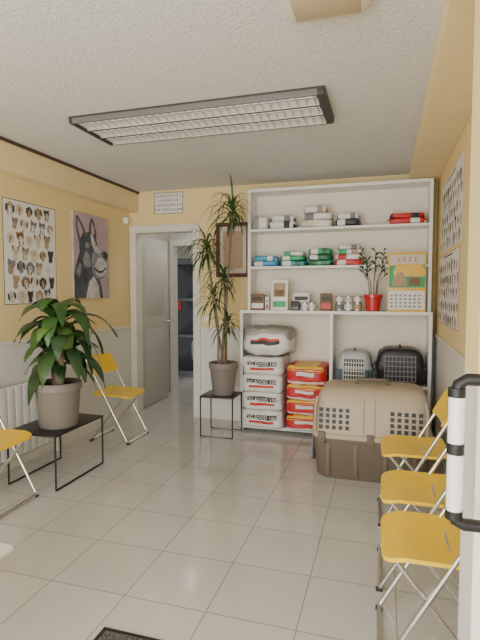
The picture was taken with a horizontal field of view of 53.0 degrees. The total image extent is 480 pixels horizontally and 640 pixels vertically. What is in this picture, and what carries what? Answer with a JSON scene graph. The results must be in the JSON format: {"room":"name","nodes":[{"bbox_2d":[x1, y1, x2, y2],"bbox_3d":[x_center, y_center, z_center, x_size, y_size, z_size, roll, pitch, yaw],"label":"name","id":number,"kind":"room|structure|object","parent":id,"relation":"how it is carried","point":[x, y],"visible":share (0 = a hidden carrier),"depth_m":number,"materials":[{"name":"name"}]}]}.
{"room":"veterinary clinic","nodes":[
{"label":"veterinary clinic","id":0,"kind":"room"},
{"bbox_2d":[0,173,131,464],"bbox_3d":[-2.212,-0.019,2.644,0.120,2.530,6.380,1,3,17],"label":"wall","id":1,"kind":"structure","parent":0,"point":[115,310],"depth_m":4.63,"materials":[{"name":"paint"}]},
{"bbox_2d":[2,197,56,304],"bbox_3d":[-1.730,-0.548,3.995,0.004,0.830,0.620,1,3,17],"label":"poster","id":2,"kind":"object","parent":1,"relation":"attached to","point":[29,237],"visible":1,"depth_m":3.96,"materials":[{"name":"grey paper"}]},
{"bbox_2d":[0,376,58,462],"bbox_3d":[-1.808,0.854,3.655,0.100,0.670,1.249,1,3,17],"label":"radiator","id":3,"kind":"object","parent":1,"relation":"attached to","point":[15,411],"visible":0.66,"depth_m":3.76,"materials":[{"name":"white metal"}]},
{"bbox_2d":[0,325,130,345],"bbox_3d":[-2.165,0.250,2.583,0.014,0.030,6.260,1,3,17],"label":"trim","id":4,"kind":"structure","parent":1,"relation":"attached to","point":[129,326],"depth_m":3.96,"materials":[{"name":"white wood"}]},
{"bbox_2d":[0,406,131,473],"bbox_3d":[-2.167,1.214,2.640,0.010,0.070,6.260,1,3,17],"label":"baseboard","id":5,"kind":"structure","parent":1,"relation":"attached to","point":[26,457],"depth_m":4.41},
{"bbox_2d":[71,210,109,297],"bbox_3d":[-1.477,-0.630,4.793,0.027,0.820,0.600,1,3,17],"label":"canvas","id":6,"kind":"object","parent":1,"relation":"attached to","point":[90,235],"visible":0.98,"depth_m":4.75,"materials":[{"name":"grey fabric"}]},
{"bbox_2d":[124,217,128,223],"bbox_3d":[-1.276,-1.116,5.405,0.045,0.080,0.050,1,3,17],"label":"sensor","id":7,"kind":"object","parent":1,"relation":"attached to","point":[126,219],"visible":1,"depth_m":5.38,"materials":[{"name":"white plastic"}]},
{"bbox_2d":[142,234,169,390],"bbox_3d":[-1.197,-0.189,6.251,0.100,2.450,1.120,1,3,17],"label":"wall","id":8,"kind":"structure","parent":0,"point":[163,237],"depth_m":6.71,"materials":[{"name":"paint"}]},
{"bbox_2d":[169,233,192,239],"bbox_3d":[-0.374,-0.211,6.640,1.450,2.450,0.100,1,3,17],"label":"wall","id":9,"kind":"structure","parent":0,"point":[173,236],"depth_m":6.67,"materials":[{"name":"paint"}]},
{"bbox_2d":[169,239,192,390],"bbox_3d":[-0.612,-0.050,6.710,0.740,2.120,0.140,1,3,17],"label":"door frame","id":10,"kind":"structure","parent":9,"relation":"attached to","point":[173,244],"depth_m":6.76,"materials":[{"name":"white wood"}]},
{"bbox_2d":[177,246,192,257],"bbox_3d":[-0.098,-0.370,9.372,2.600,2.450,0.100,1,3,17],"label":"wall","id":11,"kind":"structure","parent":0,"point":[179,253],"depth_m":9.57,"materials":[{"name":"paint"}]},
{"bbox_2d":[0,0,443,191],"bbox_3d":[-1.188,-1.310,2.207,4.810,0.100,6.480,1,3,17],"label":"ceiling","id":12,"kind":"structure","parent":0,"point":[60,59],"depth_m":2.52,"materials":[{"name":"paint"}]},
{"bbox_2d":[0,140,137,212],"bbox_3d":[-2.114,-1.161,2.485,0.120,0.230,6.260,1,3,17],"label":"beam","id":13,"kind":"structure","parent":12,"relation":"attached to","point":[16,162],"depth_m":4.18,"materials":[{"name":"yellow paint"}]},
{"bbox_2d":[0,136,138,193],"bbox_3d":[-2.050,-1.262,2.460,0.015,0.023,6.260,1,3,17],"label":"trim","id":14,"kind":"structure","parent":13,"relation":"attached to","point":[1,137],"depth_m":4.15,"materials":[{"name":"brown wood"}]},
{"bbox_2d":[68,85,333,145],"bbox_3d":[-0.251,-1.290,3.108,1.645,0.045,0.500,1,3,17],"label":"ceiling lamp","id":15,"kind":"object","parent":12,"relation":"attached to","point":[307,106],"visible":1,"depth_m":3.04,"materials":[{"name":"grey metal"}]},
{"bbox_2d":[281,0,371,22],"bbox_3d":[0.324,-1.205,1.804,0.330,0.064,0.260,1,3,17],"label":"emergency light","id":16,"kind":"object","parent":12,"relation":"attached to","point":[297,11],"visible":1,"depth_m":1.82,"materials":[{"name":"beige plastic"}]},
{"bbox_2d":[409,0,474,182],"bbox_3d":[0.844,-1.175,1.591,0.260,0.100,6.260,1,3,17],"label":"beam","id":17,"kind":"structure","parent":12,"relation":"attached to","point":[447,105],"depth_m":2.51,"materials":[{"name":"yellow paint"}]},
{"bbox_2d":[0,376,458,639],"bbox_3d":[-0.622,1.206,4.234,4.810,0.100,10.400,1,3,17],"label":"floor","id":18,"kind":"structure","parent":0,"point":[179,533],"depth_m":2.70,"materials":[{"name":"tile"}]},
{"bbox_2d":[0,543,13,558],"bbox_3d":[-1.281,1.079,1.645,0.735,0.455,0.585,1,3,17],"label":"table","id":19,"kind":"object","parent":18,"relation":"on","point":[5,549],"visible":1,"depth_m":1.78,"materials":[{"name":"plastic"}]},
{"bbox_2d":[0,416,38,518],"bbox_3d":[-1.654,0.821,3.151,0.466,0.795,0.401,1,3,15],"label":"folding chair","id":20,"kind":"object","parent":18,"relation":"on","point":[9,438],"visible":1,"depth_m":3.25,"materials":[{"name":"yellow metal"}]},
{"bbox_2d":[7,413,103,491],"bbox_3d":[-1.399,0.986,3.702,0.420,0.399,0.600,1,3,17],"label":"side table","id":21,"kind":"object","parent":18,"relation":"on","point":[33,427],"visible":0.67,"depth_m":3.56,"materials":[{"name":"black metal"}]},
{"bbox_2d":[14,298,117,429],"bbox_3d":[-1.316,0.313,3.568,0.687,0.958,0.662,2,4,33],"label":"dracaena","id":22,"kind":"object","parent":21,"relation":"on","point":[58,396],"visible":1,"depth_m":3.47,"materials":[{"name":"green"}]},
{"bbox_2d":[85,352,148,444],"bbox_3d":[-1.185,0.734,4.638,0.466,0.795,0.401,1,3,17],"label":"folding chair","id":23,"kind":"object","parent":18,"relation":"on","point":[106,362],"visible":0.91,"depth_m":4.66,"materials":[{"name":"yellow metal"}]},
{"bbox_2d":[94,627,159,639],"bbox_3d":[-0.245,1.306,1.570,0.870,0.010,0.655,1,3,17],"label":"door mat","id":24,"kind":"object","parent":18,"relation":"on","point":[106,633],"visible":1,"depth_m":1.95,"materials":[{"name":"black plastic"}]},
{"bbox_2d":[177,258,193,376],"bbox_3d":[-0.907,-0.045,8.088,0.500,1.950,0.458,1,3,17],"label":"tall cabinet","id":25,"kind":"object","parent":18,"relation":"on","point":[185,287],"visible":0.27,"depth_m":7.89,"materials":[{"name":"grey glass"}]},
{"bbox_2d":[199,390,241,438],"bbox_3d":[-0.185,0.924,4.750,0.340,0.397,0.310,1,3,17],"label":"plant stand","id":26,"kind":"object","parent":18,"relation":"on","point":[209,394],"visible":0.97,"depth_m":4.66,"materials":[{"name":"black metal"}]},
{"bbox_2d":[175,174,252,395],"bbox_3d":[-0.278,-0.311,4.621,0.796,2.082,0.491,1,3,17],"label":"potted plant","id":27,"kind":"object","parent":26,"relation":"on","point":[223,372],"visible":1,"depth_m":4.62,"materials":[{"name":"green plant"}]},
{"bbox_2d":[240,178,433,432],"bbox_3d":[0.909,-0.084,4.716,1.800,2.420,0.340,1,3,17],"label":"shelving unit","id":28,"kind":"object","parent":18,"relation":"on","point":[321,335],"visible":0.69,"depth_m":4.78,"materials":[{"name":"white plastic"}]},
{"bbox_2d":[251,294,265,309],"bbox_3d":[0.186,-0.184,4.850,0.135,0.162,0.082,1,3,17],"label":"box","id":29,"kind":"object","parent":28,"relation":"on","point":[257,300],"visible":0.94,"depth_m":4.81,"materials":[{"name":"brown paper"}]},
{"bbox_2d":[253,216,270,228],"bbox_3d":[0.229,-0.980,4.900,0.164,0.132,0.215,1,3,17],"label":"bag","id":30,"kind":"object","parent":28,"relation":"on","point":[262,222],"visible":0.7,"depth_m":4.80,"materials":[{"name":"grey plastic"}]},
{"bbox_2d":[242,405,286,428],"bbox_3d":[0.265,0.962,4.901,0.424,0.186,0.419,1,3,17],"label":"sack","id":31,"kind":"object","parent":28,"relation":"on","point":[251,417],"visible":0.79,"depth_m":4.71,"materials":[{"name":"grey"}]},
{"bbox_2d":[243,388,287,410],"bbox_3d":[0.271,0.786,4.898,0.418,0.188,0.417,1,3,17],"label":"sack","id":32,"kind":"object","parent":31,"relation":"on","point":[254,400],"visible":0.84,"depth_m":4.71,"materials":[{"name":"grey"}]},
{"bbox_2d":[242,371,287,392],"bbox_3d":[0.264,0.611,4.880,0.426,0.189,0.418,1,3,17],"label":"sack","id":33,"kind":"object","parent":32,"relation":"on","point":[250,382],"visible":0.84,"depth_m":4.69,"materials":[{"name":"grey"}]},
{"bbox_2d":[243,354,288,374],"bbox_3d":[0.268,0.436,4.879,0.421,0.188,0.417,1,3,17],"label":"sack","id":34,"kind":"object","parent":33,"relation":"on","point":[253,364],"visible":0.9,"depth_m":4.69,"materials":[{"name":"grey"}]},
{"bbox_2d":[242,323,296,355],"bbox_3d":[0.300,0.188,4.840,0.519,0.326,0.455,1,3,17],"label":"sack","id":35,"kind":"object","parent":34,"relation":"on","point":[274,339],"visible":1,"depth_m":4.66,"materials":[{"name":"grey plastic"}]},
{"bbox_2d":[253,261,280,266],"bbox_3d":[0.276,-0.573,4.911,0.262,0.060,0.214,1,3,17],"label":"bag","id":36,"kind":"object","parent":28,"relation":"on","point":[256,263],"visible":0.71,"depth_m":4.81,"materials":[{"name":"blue plastic"}]},
{"bbox_2d":[254,255,279,260],"bbox_3d":[0.275,-0.625,4.908,0.242,0.058,0.213,1,3,14],"label":"bag","id":37,"kind":"object","parent":36,"relation":"on","point":[269,257],"visible":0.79,"depth_m":4.81,"materials":[{"name":"blue plastic"}]},
{"bbox_2d":[265,297,270,309],"bbox_3d":[0.279,-0.168,4.822,0.040,0.132,0.082,1,3,17],"label":"box","id":38,"kind":"object","parent":28,"relation":"on","point":[267,299],"visible":0.99,"depth_m":4.79,"materials":[{"name":"white cardboard"}]},
{"bbox_2d":[271,280,287,309],"bbox_3d":[0.395,-0.245,4.768,0.170,0.304,0.070,1,3,17],"label":"framed photo","id":39,"kind":"object","parent":28,"relation":"on","point":[279,288],"visible":0.91,"depth_m":4.74,"materials":[{"name":"white paper"}]},
{"bbox_2d":[269,221,296,228],"bbox_3d":[0.439,-0.949,4.840,0.264,0.078,0.215,1,3,17],"label":"bag","id":40,"kind":"object","parent":28,"relation":"on","point":[279,224],"visible":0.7,"depth_m":4.74,"materials":[{"name":"grey plastic"}]},
{"bbox_2d":[271,215,295,221],"bbox_3d":[0.439,-1.012,4.835,0.244,0.061,0.214,1,3,14],"label":"bag","id":41,"kind":"object","parent":40,"relation":"on","point":[275,218],"visible":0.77,"depth_m":4.74,"materials":[{"name":"white plastic"}]},
{"bbox_2d":[280,260,307,265],"bbox_3d":[0.545,-0.568,4.830,0.262,0.059,0.212,1,3,17],"label":"bag","id":42,"kind":"object","parent":28,"relation":"on","point":[283,262],"visible":0.84,"depth_m":4.74,"materials":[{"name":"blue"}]},
{"bbox_2d":[280,256,306,260],"bbox_3d":[0.538,-0.617,4.830,0.253,0.052,0.212,1,3,17],"label":"bag","id":43,"kind":"object","parent":42,"relation":"on","point":[281,257],"visible":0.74,"depth_m":4.73,"materials":[{"name":"green plastic"}]},
{"bbox_2d":[282,251,305,255],"bbox_3d":[0.545,-0.661,4.824,0.224,0.050,0.213,1,3,14],"label":"bag","id":44,"kind":"object","parent":43,"relation":"on","point":[288,253],"visible":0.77,"depth_m":4.72,"materials":[{"name":"plastic"}]},
{"bbox_2d":[291,301,299,309],"bbox_3d":[0.542,-0.141,4.708,0.080,0.092,0.052,1,3,17],"label":"box","id":45,"kind":"object","parent":28,"relation":"on","point":[295,305],"visible":0.96,"depth_m":4.68,"materials":[{"name":"grey cardboard"}]},
{"bbox_2d":[286,413,312,431],"bbox_3d":[0.672,0.979,4.770,0.398,0.166,0.422,1,3,17],"label":"bag","id":46,"kind":"object","parent":28,"relation":"on","point":[302,423],"visible":0.38,"depth_m":4.60,"materials":[{"name":"red plastic"}]},
{"bbox_2d":[286,398,314,415],"bbox_3d":[0.677,0.830,4.770,0.394,0.166,0.418,1,3,17],"label":"bag","id":47,"kind":"object","parent":46,"relation":"on","point":[297,407],"visible":0.4,"depth_m":4.60,"materials":[{"name":"red plastic"}]},
{"bbox_2d":[287,383,323,400],"bbox_3d":[0.674,0.680,4.750,0.398,0.169,0.418,1,3,17],"label":"bag","id":48,"kind":"object","parent":47,"relation":"on","point":[308,392],"visible":0.57,"depth_m":4.57,"materials":[{"name":"red plastic"}]},
{"bbox_2d":[287,360,328,384],"bbox_3d":[0.677,0.517,4.752,0.401,0.198,0.418,1,3,17],"label":"bag","id":49,"kind":"object","parent":48,"relation":"on","point":[300,371],"visible":0.94,"depth_m":4.58,"materials":[{"name":"red plastic"}]},
{"bbox_2d":[293,293,309,309],"bbox_3d":[0.612,-0.184,4.763,0.160,0.172,0.082,1,3,17],"label":"box","id":50,"kind":"object","parent":28,"relation":"on","point":[301,297],"visible":0.64,"depth_m":4.72,"materials":[{"name":"white cardboard"}]},
{"bbox_2d":[301,302,307,310],"bbox_3d":[0.629,-0.133,4.667,0.064,0.080,0.064,1,3,17],"label":"tin","id":51,"kind":"object","parent":28,"relation":"on","point":[304,304],"visible":1,"depth_m":4.64,"materials":[{"name":"silver metal"}]},
{"bbox_2d":[309,302,314,310],"bbox_3d":[0.696,-0.131,4.647,0.064,0.080,0.064,1,3,17],"label":"tin","id":52,"kind":"object","parent":28,"relation":"on","point":[311,304],"visible":1,"depth_m":4.62,"materials":[{"name":"silver metal"}]},
{"bbox_2d":[301,219,332,226],"bbox_3d":[0.762,-0.944,4.741,0.304,0.079,0.216,1,3,17],"label":"bag","id":53,"kind":"object","parent":28,"relation":"on","point":[313,222],"visible":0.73,"depth_m":4.64,"materials":[{"name":"white plastic"}]},
{"bbox_2d":[302,212,333,220],"bbox_3d":[0.771,-1.011,4.734,0.297,0.072,0.215,1,4,19],"label":"bag","id":54,"kind":"object","parent":53,"relation":"on","point":[321,215],"visible":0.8,"depth_m":4.64,"materials":[{"name":"white plastic"}]},
{"bbox_2d":[303,205,328,212],"bbox_3d":[0.751,-1.078,4.739,0.238,0.074,0.215,1,3,17],"label":"bag","id":55,"kind":"object","parent":54,"relation":"on","point":[321,208],"visible":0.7,"depth_m":4.64,"materials":[{"name":"white plastic"}]},
{"bbox_2d":[308,259,332,265],"bbox_3d":[0.799,-0.566,4.754,0.233,0.063,0.217,1,4,18],"label":"bag","id":56,"kind":"object","parent":28,"relation":"on","point":[325,261],"visible":0.81,"depth_m":4.66,"materials":[{"name":"green plastic"}]},
{"bbox_2d":[309,254,332,259],"bbox_3d":[0.798,-0.618,4.748,0.237,0.060,0.213,1,3,17],"label":"bag","id":57,"kind":"object","parent":56,"relation":"on","point":[314,256],"visible":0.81,"depth_m":4.65,"materials":[{"name":"green plastic"}]},
{"bbox_2d":[309,248,332,254],"bbox_3d":[0.798,-0.673,4.747,0.233,0.062,0.216,1,3,15],"label":"bag","id":58,"kind":"object","parent":57,"relation":"on","point":[312,251],"visible":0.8,"depth_m":4.65,"materials":[{"name":"green plastic"}]},
{"bbox_2d":[320,293,331,310],"bbox_3d":[0.835,-0.175,4.654,0.110,0.167,0.082,1,3,17],"label":"box","id":59,"kind":"object","parent":28,"relation":"on","point":[325,298],"visible":1,"depth_m":4.62,"materials":[{"name":"brown"}]},
{"bbox_2d":[335,303,343,310],"bbox_3d":[0.954,-0.127,4.622,0.080,0.075,0.080,1,3,17],"label":"tin","id":60,"kind":"object","parent":28,"relation":"on","point":[338,306],"visible":0.98,"depth_m":4.59,"materials":[{"name":"silver metal"}]},
{"bbox_2d":[335,296,343,302],"bbox_3d":[0.957,-0.199,4.627,0.076,0.065,0.076,1,3,17],"label":"tin","id":61,"kind":"object","parent":60,"relation":"on","point":[339,299],"visible":1,"depth_m":4.59,"materials":[{"name":"silver metal"}]},
{"bbox_2d":[335,219,360,225],"bbox_3d":[1.048,-0.935,4.656,0.235,0.071,0.219,1,3,17],"label":"bag","id":62,"kind":"object","parent":28,"relation":"on","point":[339,222],"visible":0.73,"depth_m":4.56,"materials":[{"name":"grey plastic"}]},
{"bbox_2d":[337,213,358,218],"bbox_3d":[1.046,-0.995,4.652,0.213,0.060,0.218,1,3,14],"label":"bag","id":63,"kind":"object","parent":62,"relation":"on","point":[341,215],"visible":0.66,"depth_m":4.55,"materials":[{"name":"white plastic"}]},
{"bbox_2d":[344,303,352,310],"bbox_3d":[1.036,-0.126,4.597,0.080,0.075,0.080,1,3,17],"label":"tin","id":64,"kind":"object","parent":28,"relation":"on","point":[347,306],"visible":1,"depth_m":4.56,"materials":[{"name":"silver metal"}]},
{"bbox_2d":[344,296,352,302],"bbox_3d":[1.039,-0.198,4.603,0.076,0.065,0.076,1,3,17],"label":"tin","id":65,"kind":"object","parent":64,"relation":"on","point":[348,299],"visible":1,"depth_m":4.57,"materials":[{"name":"silver metal"}]},
{"bbox_2d":[334,259,363,264],"bbox_3d":[1.062,-0.561,4.675,0.280,0.062,0.219,1,3,17],"label":"bag","id":66,"kind":"object","parent":28,"relation":"on","point":[353,261],"visible":0.72,"depth_m":4.57,"materials":[{"name":"red plastic"}]},
{"bbox_2d":[335,254,363,259],"bbox_3d":[1.065,-0.611,4.669,0.274,0.059,0.218,1,3,17],"label":"bag","id":67,"kind":"object","parent":66,"relation":"on","point":[338,256],"visible":0.76,"depth_m":4.58,"materials":[{"name":"plastic"}]},
{"bbox_2d":[336,249,362,253],"bbox_3d":[1.067,-0.657,4.667,0.254,0.050,0.216,1,3,17],"label":"bag","id":68,"kind":"object","parent":67,"relation":"on","point":[340,251],"visible":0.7,"depth_m":4.57,"materials":[{"name":"white plastic"}]},
{"bbox_2d":[338,244,361,249],"bbox_3d":[1.063,-0.704,4.665,0.224,0.050,0.215,1,3,14],"label":"bag","id":69,"kind":"object","parent":68,"relation":"on","point":[352,246],"visible":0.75,"depth_m":4.57,"materials":[{"name":"white plastic"}]},
{"bbox_2d":[336,347,372,379],"bbox_3d":[1.107,0.427,4.639,0.334,0.324,0.350,1,3,17],"label":"carrier","id":70,"kind":"object","parent":28,"relation":"on","point":[353,363],"visible":0.88,"depth_m":4.49,"materials":[{"name":"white plastic"}]},
{"bbox_2d":[353,303,361,310],"bbox_3d":[1.117,-0.124,4.573,0.080,0.075,0.080,1,3,17],"label":"tin","id":71,"kind":"object","parent":28,"relation":"on","point":[356,306],"visible":1,"depth_m":4.54,"materials":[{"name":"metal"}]},
{"bbox_2d":[354,296,361,302],"bbox_3d":[1.120,-0.196,4.578,0.076,0.065,0.076,1,3,17],"label":"tin","id":72,"kind":"object","parent":71,"relation":"on","point":[357,299],"visible":1,"depth_m":4.54,"materials":[{"name":"silver metal"}]},
{"bbox_2d":[358,248,387,310],"bbox_3d":[1.245,-0.376,4.487,0.213,0.588,0.219,-2,4,-31],"label":"potted plant","id":73,"kind":"object","parent":28,"relation":"on","point":[372,301],"visible":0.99,"depth_m":4.47,"materials":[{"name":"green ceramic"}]},
{"bbox_2d":[374,344,426,385],"bbox_3d":[1.499,0.413,4.520,0.464,0.367,0.350,1,3,17],"label":"carrier","id":74,"kind":"object","parent":28,"relation":"on","point":[404,364],"visible":0.88,"depth_m":4.37,"materials":[{"name":"black plastic"}]},
{"bbox_2d":[387,252,426,311],"bbox_3d":[1.518,-0.344,4.382,0.330,0.543,0.062,1,3,17],"label":"calendar","id":75,"kind":"object","parent":28,"relation":"on","point":[406,270],"visible":1,"depth_m":4.37,"materials":[{"name":"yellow paper"}]},
{"bbox_2d":[387,218,426,223],"bbox_3d":[1.557,-0.919,4.502,0.348,0.057,0.214,1,3,17],"label":"bag","id":76,"kind":"object","parent":28,"relation":"on","point":[397,220],"visible":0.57,"depth_m":4.41,"materials":[{"name":"red plastic"}]},
{"bbox_2d":[389,212,424,218],"bbox_3d":[1.560,-0.967,4.500,0.306,0.053,0.215,1,3,12],"label":"bag","id":77,"kind":"object","parent":76,"relation":"on","point":[398,215],"visible":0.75,"depth_m":4.40,"materials":[{"name":"red plastic"}]},
{"bbox_2d":[311,377,432,482],"bbox_3d":[1.028,0.817,3.776,0.890,0.730,0.624,1,3,17],"label":"carrier","id":78,"kind":"object","parent":18,"relation":"on","point":[351,418],"visible":0.82,"depth_m":3.54,"materials":[{"name":"brown plastic"}]},
{"bbox_2d":[377,388,447,525],"bbox_3d":[1.100,0.831,2.981,0.466,0.795,0.401,1,3,15],"label":"folding chair","id":79,"kind":"object","parent":18,"relation":"on","point":[402,446],"visible":0.56,"depth_m":2.98,"materials":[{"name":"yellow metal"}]},
{"bbox_2d":[376,447,458,591],"bbox_3d":[0.914,0.868,2.348,0.466,0.795,0.401,1,3,17],"label":"folding chair","id":80,"kind":"object","parent":18,"relation":"on","point":[413,488],"visible":0.53,"depth_m":2.35,"materials":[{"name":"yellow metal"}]},
{"bbox_2d":[375,504,460,639],"bbox_3d":[0.775,0.895,1.869,0.466,0.795,0.401,1,3,16],"label":"folding chair","id":81,"kind":"object","parent":18,"relation":"on","point":[430,540],"visible":0.65,"depth_m":1.85,"materials":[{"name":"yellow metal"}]},
{"bbox_2d":[129,174,437,428],"bbox_3d":[0.319,-0.164,5.146,3.280,2.530,0.120,1,3,17],"label":"wall","id":82,"kind":"structure","parent":0,"point":[196,201],"depth_m":5.24,"materials":[{"name":"paint"}]},
{"bbox_2d":[129,223,200,417],"bbox_3d":[-0.831,0.005,5.498,0.860,2.150,0.150,1,3,17],"label":"door frame","id":83,"kind":"structure","parent":82,"relation":"attached to","point":[135,232],"depth_m":5.49,"materials":[{"name":"white wood"}]},
{"bbox_2d":[142,236,169,406],"bbox_3d":[-1.055,0.014,6.042,0.099,2.050,0.740,1,3,17],"label":"door","id":84,"kind":"structure","parent":83,"relation":"in","point":[154,251],"depth_m":6.03,"materials":[{"name":"paint"}]},
{"bbox_2d":[154,191,182,214],"bbox_3d":[-0.795,-1.301,5.351,0.350,0.235,0.004,1,3,17],"label":"sign","id":85,"kind":"object","parent":82,"relation":"attached to","point":[168,202],"visible":1,"depth_m":5.35,"materials":[{"name":"white paper"}]},
{"bbox_2d":[204,316,208,322],"bbox_3d":[-0.361,-0.007,5.289,0.070,0.080,0.017,1,3,17],"label":"light switch","id":86,"kind":"object","parent":82,"relation":"attached to","point":[206,318],"visible":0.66,"depth_m":5.28,"materials":[{"name":"white plastic"}]},
{"bbox_2d":[201,411,239,420],"bbox_3d":[0.717,1.075,5.030,2.410,0.070,0.010,1,3,17],"label":"baseboard","id":87,"kind":"structure","parent":82,"relation":"attached to","point":[215,415],"depth_m":5.30,"materials":[{"name":"white wood"}]},
{"bbox_2d":[216,222,247,276],"bbox_3d":[-0.075,-0.751,5.154,0.380,0.580,0.025,1,3,17],"label":"framed picture","id":88,"kind":"object","parent":82,"relation":"attached to","point":[238,260],"visible":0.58,"depth_m":5.15,"materials":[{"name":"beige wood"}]},
{"bbox_2d":[200,327,432,334],"bbox_3d":[0.716,0.111,4.972,2.410,0.030,0.014,1,3,17],"label":"trim","id":89,"kind":"structure","parent":82,"relation":"attached to","point":[201,328],"depth_m":5.27,"materials":[{"name":"white wood"}]},
{"bbox_2d":[432,113,471,469],"bbox_3d":[1.043,0.038,1.665,0.120,2.530,6.380,1,3,17],"label":"wall","id":90,"kind":"structure","parent":0,"point":[448,367],"depth_m":3.38,"materials":[{"name":"paint"}]},
{"bbox_2d":[431,429,445,473],"bbox_3d":[1.362,1.192,3.016,0.010,0.070,3.500,1,3,17],"label":"baseboard","id":91,"kind":"structure","parent":90,"relation":"attached to","point":[442,465],"depth_m":3.75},
{"bbox_2d":[438,246,459,331],"bbox_3d":[1.598,-0.235,3.710,0.004,0.562,1.200,1,3,17],"label":"poster","id":92,"kind":"object","parent":90,"relation":"attached to","point":[449,263],"visible":1,"depth_m":3.56,"materials":[{"name":"white paper"}]},
{"bbox_2d":[433,332,464,362],"bbox_3d":[1.360,0.228,2.961,0.014,0.030,3.500,1,3,17],"label":"trim","id":93,"kind":"structure","parent":90,"relation":"attached to","point":[461,357],"depth_m":3.38,"materials":[{"name":"white wood"}]},
{"bbox_2d":[441,151,463,253],"bbox_3d":[1.577,-0.818,3.609,0.004,0.566,1.200,1,3,17],"label":"poster","id":94,"kind":"object","parent":90,"relation":"attached to","point":[452,191],"visible":1,"depth_m":3.47,"materials":[{"name":"white paper"}]},
{"bbox_2d":[458,0,479,639],"bbox_3d":[0.713,0.065,1.201,0.245,2.530,0.200,1,3,17],"label":"door frame","id":95,"kind":"structure","parent":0,"point":[469,570],"depth_m":1.22,"materials":[{"name":"paint"}]},
{"bbox_2d":[445,373,479,532],"bbox_3d":[0.562,0.298,1.100,0.175,0.360,0.103,1,3,17],"label":"handle","id":96,"kind":"object","parent":95,"relation":"attached to","point":[455,445],"visible":1,"depth_m":1.08,"materials":[{"name":"white plastic"}]}
]}

